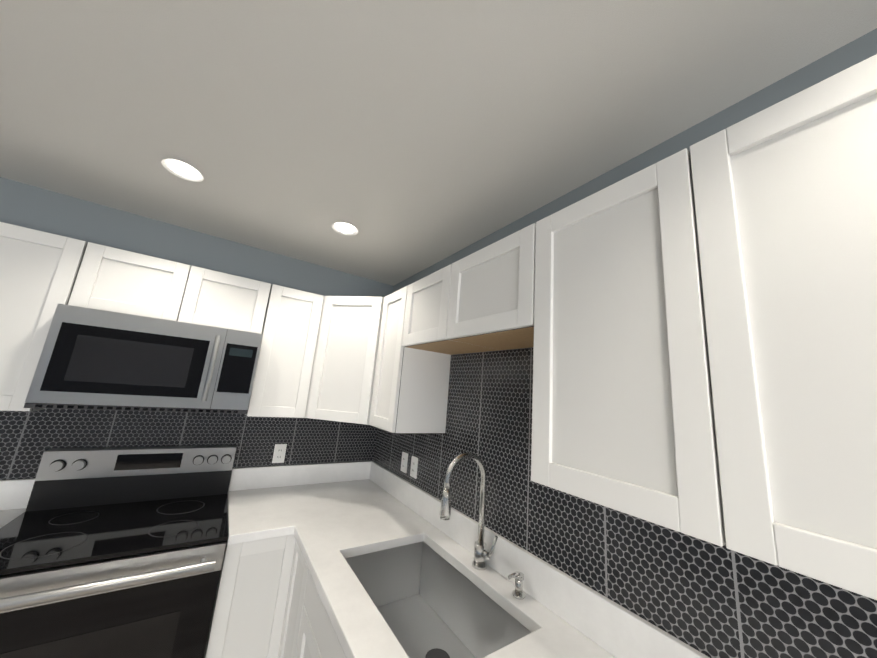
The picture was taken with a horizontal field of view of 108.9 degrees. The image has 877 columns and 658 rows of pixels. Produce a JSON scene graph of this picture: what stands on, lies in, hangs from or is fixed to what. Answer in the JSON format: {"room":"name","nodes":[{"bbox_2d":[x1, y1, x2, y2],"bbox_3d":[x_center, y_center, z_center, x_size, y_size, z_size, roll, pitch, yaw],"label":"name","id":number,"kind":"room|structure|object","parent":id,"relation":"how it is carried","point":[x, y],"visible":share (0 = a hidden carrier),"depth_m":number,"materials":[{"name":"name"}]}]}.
{"room":"kitchen","nodes":[
{"label":"kitchen","id":0,"kind":"room"},
{"bbox_2d":[0,177,392,296],"bbox_3d":[-2.320,0.446,1.302,4.370,2.440,0.120,12,-14,-32],"label":"wall","id":1,"kind":"structure","parent":0,"point":[34,207],"depth_m":1.85,"materials":[{"name":"blue paint"}]},
{"bbox_2d":[0,222,87,410],"bbox_3d":[-1.923,-0.053,1.372,0.455,0.762,0.321,12,-14,-32],"label":"upper cabinet","id":2,"kind":"object","parent":1,"relation":"attached to","point":[39,270],"visible":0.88,"depth_m":1.32,"materials":[{"name":"white wood"}]},
{"bbox_2d":[68,242,270,333],"bbox_3d":[-1.400,-0.164,1.744,0.760,0.312,0.321,12,-14,-32],"label":"upper cabinet","id":3,"kind":"object","parent":1,"relation":"attached to","point":[112,279],"visible":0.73,"depth_m":1.58,"materials":[{"name":"white wood"}]},
{"bbox_2d":[24,304,262,413],"bbox_3d":[-1.391,0.190,1.616,0.758,0.426,0.455,12,-14,-32],"label":"microwave","id":4,"kind":"object","parent":3,"relation":"attached to","point":[93,359],"visible":1,"depth_m":1.42,"materials":[{"name":"grey metal"}]},
{"bbox_2d":[0,409,376,492],"bbox_3d":[-1.498,0.680,1.747,2.452,0.492,0.007,12,-14,-32],"label":"tile backsplash","id":5,"kind":"structure","parent":1,"relation":"attached to","point":[28,439],"depth_m":1.78,"materials":[{"name":"black tile"}]},
{"bbox_2d":[272,444,286,462],"bbox_3d":[-1.032,0.808,2.035,0.070,0.115,0.010,12,-14,-32],"label":"electrical outlet","id":6,"kind":"object","parent":5,"relation":"attached to","point":[279,453],"visible":1,"depth_m":2.03,"materials":[{"name":"white plastic"}]},
{"bbox_2d":[245,284,323,417],"bbox_3d":[-0.976,0.150,1.985,0.300,0.762,0.321,12,-14,-32],"label":"upper cabinet","id":7,"kind":"object","parent":1,"relation":"attached to","point":[282,376],"visible":0.98,"depth_m":1.85,"materials":[{"name":"white wood"}]},
{"bbox_2d":[304,296,383,424],"bbox_3d":[-0.520,0.213,2.111,0.607,0.762,0.607,12,-14,-32],"label":"upper cabinet","id":8,"kind":"object","parent":1,"relation":"attached to","point":[341,385],"visible":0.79,"depth_m":1.89,"materials":[{"name":"white wood"}]},
{"bbox_2d":[0,0,876,285],"bbox_3d":[-2.107,-0.809,1.388,4.610,0.080,10.960,12,-14,-32],"label":"ceiling","id":9,"kind":"structure","parent":0,"point":[408,138],"depth_m":0.96,"materials":[{"name":"white paint"}]},
{"bbox_2d":[161,158,203,181],"bbox_3d":[-1.097,-0.686,1.349,0.144,0.012,0.144,12,-14,-32],"label":"recessed light","id":10,"kind":"object","parent":9,"relation":"in","point":[180,170],"visible":0.92,"depth_m":1.35,"materials":[{"name":"white plastic"}]},
{"bbox_2d":[332,222,357,234],"bbox_3d":[-0.516,-0.560,1.737,0.144,0.012,0.144,12,-14,-32],"label":"recessed light","id":11,"kind":"object","parent":9,"relation":"in","point":[344,229],"visible":0.9,"depth_m":1.74,"materials":[{"name":"white plastic"}]},
{"bbox_2d":[393,28,876,354],"bbox_3d":[1.102,0.502,0.195,0.120,2.440,5.740,12,-14,-32],"label":"wall","id":12,"kind":"structure","parent":0,"point":[856,51],"depth_m":0.94,"materials":[{"name":"blue paint"}]},
{"bbox_2d":[369,286,450,432],"bbox_3d":[-0.148,0.183,1.813,0.321,0.762,0.301,12,-14,-32],"label":"upper cabinet","id":13,"kind":"object","parent":12,"relation":"attached to","point":[410,390],"visible":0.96,"depth_m":1.68,"materials":[{"name":"white wood"}]},
{"bbox_2d":[402,264,497,354],"bbox_3d":[0.064,-0.069,1.568,0.321,0.334,0.395,12,-14,-32],"label":"upper cabinet","id":14,"kind":"object","parent":12,"relation":"attached to","point":[426,314],"visible":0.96,"depth_m":1.47,"materials":[{"name":"white wood"}]},
{"bbox_2d":[446,223,535,349],"bbox_3d":[0.299,-0.119,1.222,0.321,0.334,0.443,12,-14,-32],"label":"upper cabinet","id":15,"kind":"object","parent":12,"relation":"attached to","point":[492,296],"visible":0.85,"depth_m":1.11,"materials":[{"name":"white wood"}]},
{"bbox_2d":[373,348,876,657],"bbox_3d":[0.323,0.525,1.272,0.006,0.898,2.844,12,-14,-32],"label":"tile backsplash","id":16,"kind":"structure","parent":12,"relation":"attached to","point":[708,599],"depth_m":0.92,"materials":[{"name":"black tile"}]},
{"bbox_2d":[400,452,407,472],"bbox_3d":[-0.218,0.845,1.988,0.010,0.115,0.070,12,-14,-32],"label":"electrical outlet","id":17,"kind":"object","parent":16,"relation":"attached to","point":[404,460],"visible":1,"depth_m":1.98,"materials":[{"name":"white plastic"}]},
{"bbox_2d":[410,456,417,478],"bbox_3d":[-0.148,0.830,1.885,0.010,0.115,0.070,12,-14,-32],"label":"electrical outlet","id":18,"kind":"object","parent":16,"relation":"attached to","point":[414,466],"visible":1,"depth_m":1.88,"materials":[{"name":"white plastic"}]},
{"bbox_2d":[531,54,876,599],"bbox_3d":[0.627,0.015,0.671,0.321,0.762,0.793,12,-14,-32],"label":"upper cabinet","id":19,"kind":"object","parent":12,"relation":"attached to","point":[705,345],"visible":1,"depth_m":0.55,"materials":[{"name":"white wood"}]},
{"bbox_3d":[-2.309,1.643,0.889,4.610,0.060,10.960,12,-14,-32],"label":"floor","id":20,"kind":"structure","parent":0,"visible":0},
{"bbox_2d":[0,445,235,657],"bbox_3d":[-1.391,1.169,1.292,0.760,1.172,0.733,12,-14,-32],"label":"range","id":21,"kind":"object","parent":20,"relation":"on","point":[112,552],"visible":1,"depth_m":1.22,"materials":[{"name":"black"}]},
{"bbox_2d":[204,535,295,657],"bbox_3d":[-0.997,1.417,1.598,0.300,0.874,0.626,12,-14,-32],"label":"base cabinet","id":22,"kind":"object","parent":20,"relation":"on","point":[247,618],"visible":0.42,"depth_m":1.38,"materials":[{"name":"white wood"}]},
{"bbox_2d":[278,541,307,657],"bbox_3d":[-0.383,1.442,1.475,0.626,0.874,0.286,12,-14,-32],"label":"base cabinet","id":23,"kind":"object","parent":20,"relation":"on","point":[293,612],"visible":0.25,"depth_m":1.37,"materials":[{"name":"white wood"}]},
{"bbox_2d":[296,570,345,657],"bbox_3d":[-0.082,1.377,1.032,0.626,0.874,0.788,12,-14,-32],"label":"base cabinet","id":24,"kind":"object","parent":20,"relation":"on","point":[317,638],"visible":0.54,"depth_m":1.10,"materials":[{"name":"white wood"}]},
{"bbox_2d":[227,452,709,657],"bbox_3d":[-0.084,0.823,0.951,0.904,0.782,2.844,12,-14,-32],"label":"countertop","id":25,"kind":"structure","parent":24,"relation":"on","point":[398,566],"depth_m":1.27,"materials":[{"name":"white stone"}]},
{"bbox_2d":[328,539,551,657],"bbox_3d":[-0.063,1.097,1.088,0.452,0.305,0.732,12,-14,-32],"label":"sink basin","id":26,"kind":"object","parent":25,"relation":"in","point":[433,608],"depth_m":1.30,"materials":[{"name":"silver metal"}]},
{"bbox_2d":[507,571,525,599],"bbox_3d":[0.271,0.891,1.095,0.073,0.076,0.044,12,-14,-32],"label":"soap dispenser","id":27,"kind":"object","parent":25,"relation":"on","point":[517,593],"depth_m":1.09,"materials":[{"name":"silver metal"}]},
{"bbox_3d":[-2.196,1.160,0.823,0.455,0.874,0.626,12,-14,-32],"label":"base cabinet","id":28,"kind":"object","parent":20,"relation":"on","visible":0},
{"bbox_2d":[0,478,34,527],"bbox_3d":[-2.026,0.676,0.996,0.773,0.163,0.642,12,-14,-32],"label":"countertop","id":29,"kind":"structure","parent":28,"relation":"on","point":[15,494],"depth_m":1.42,"materials":[{"name":"white stone"}]}
]}

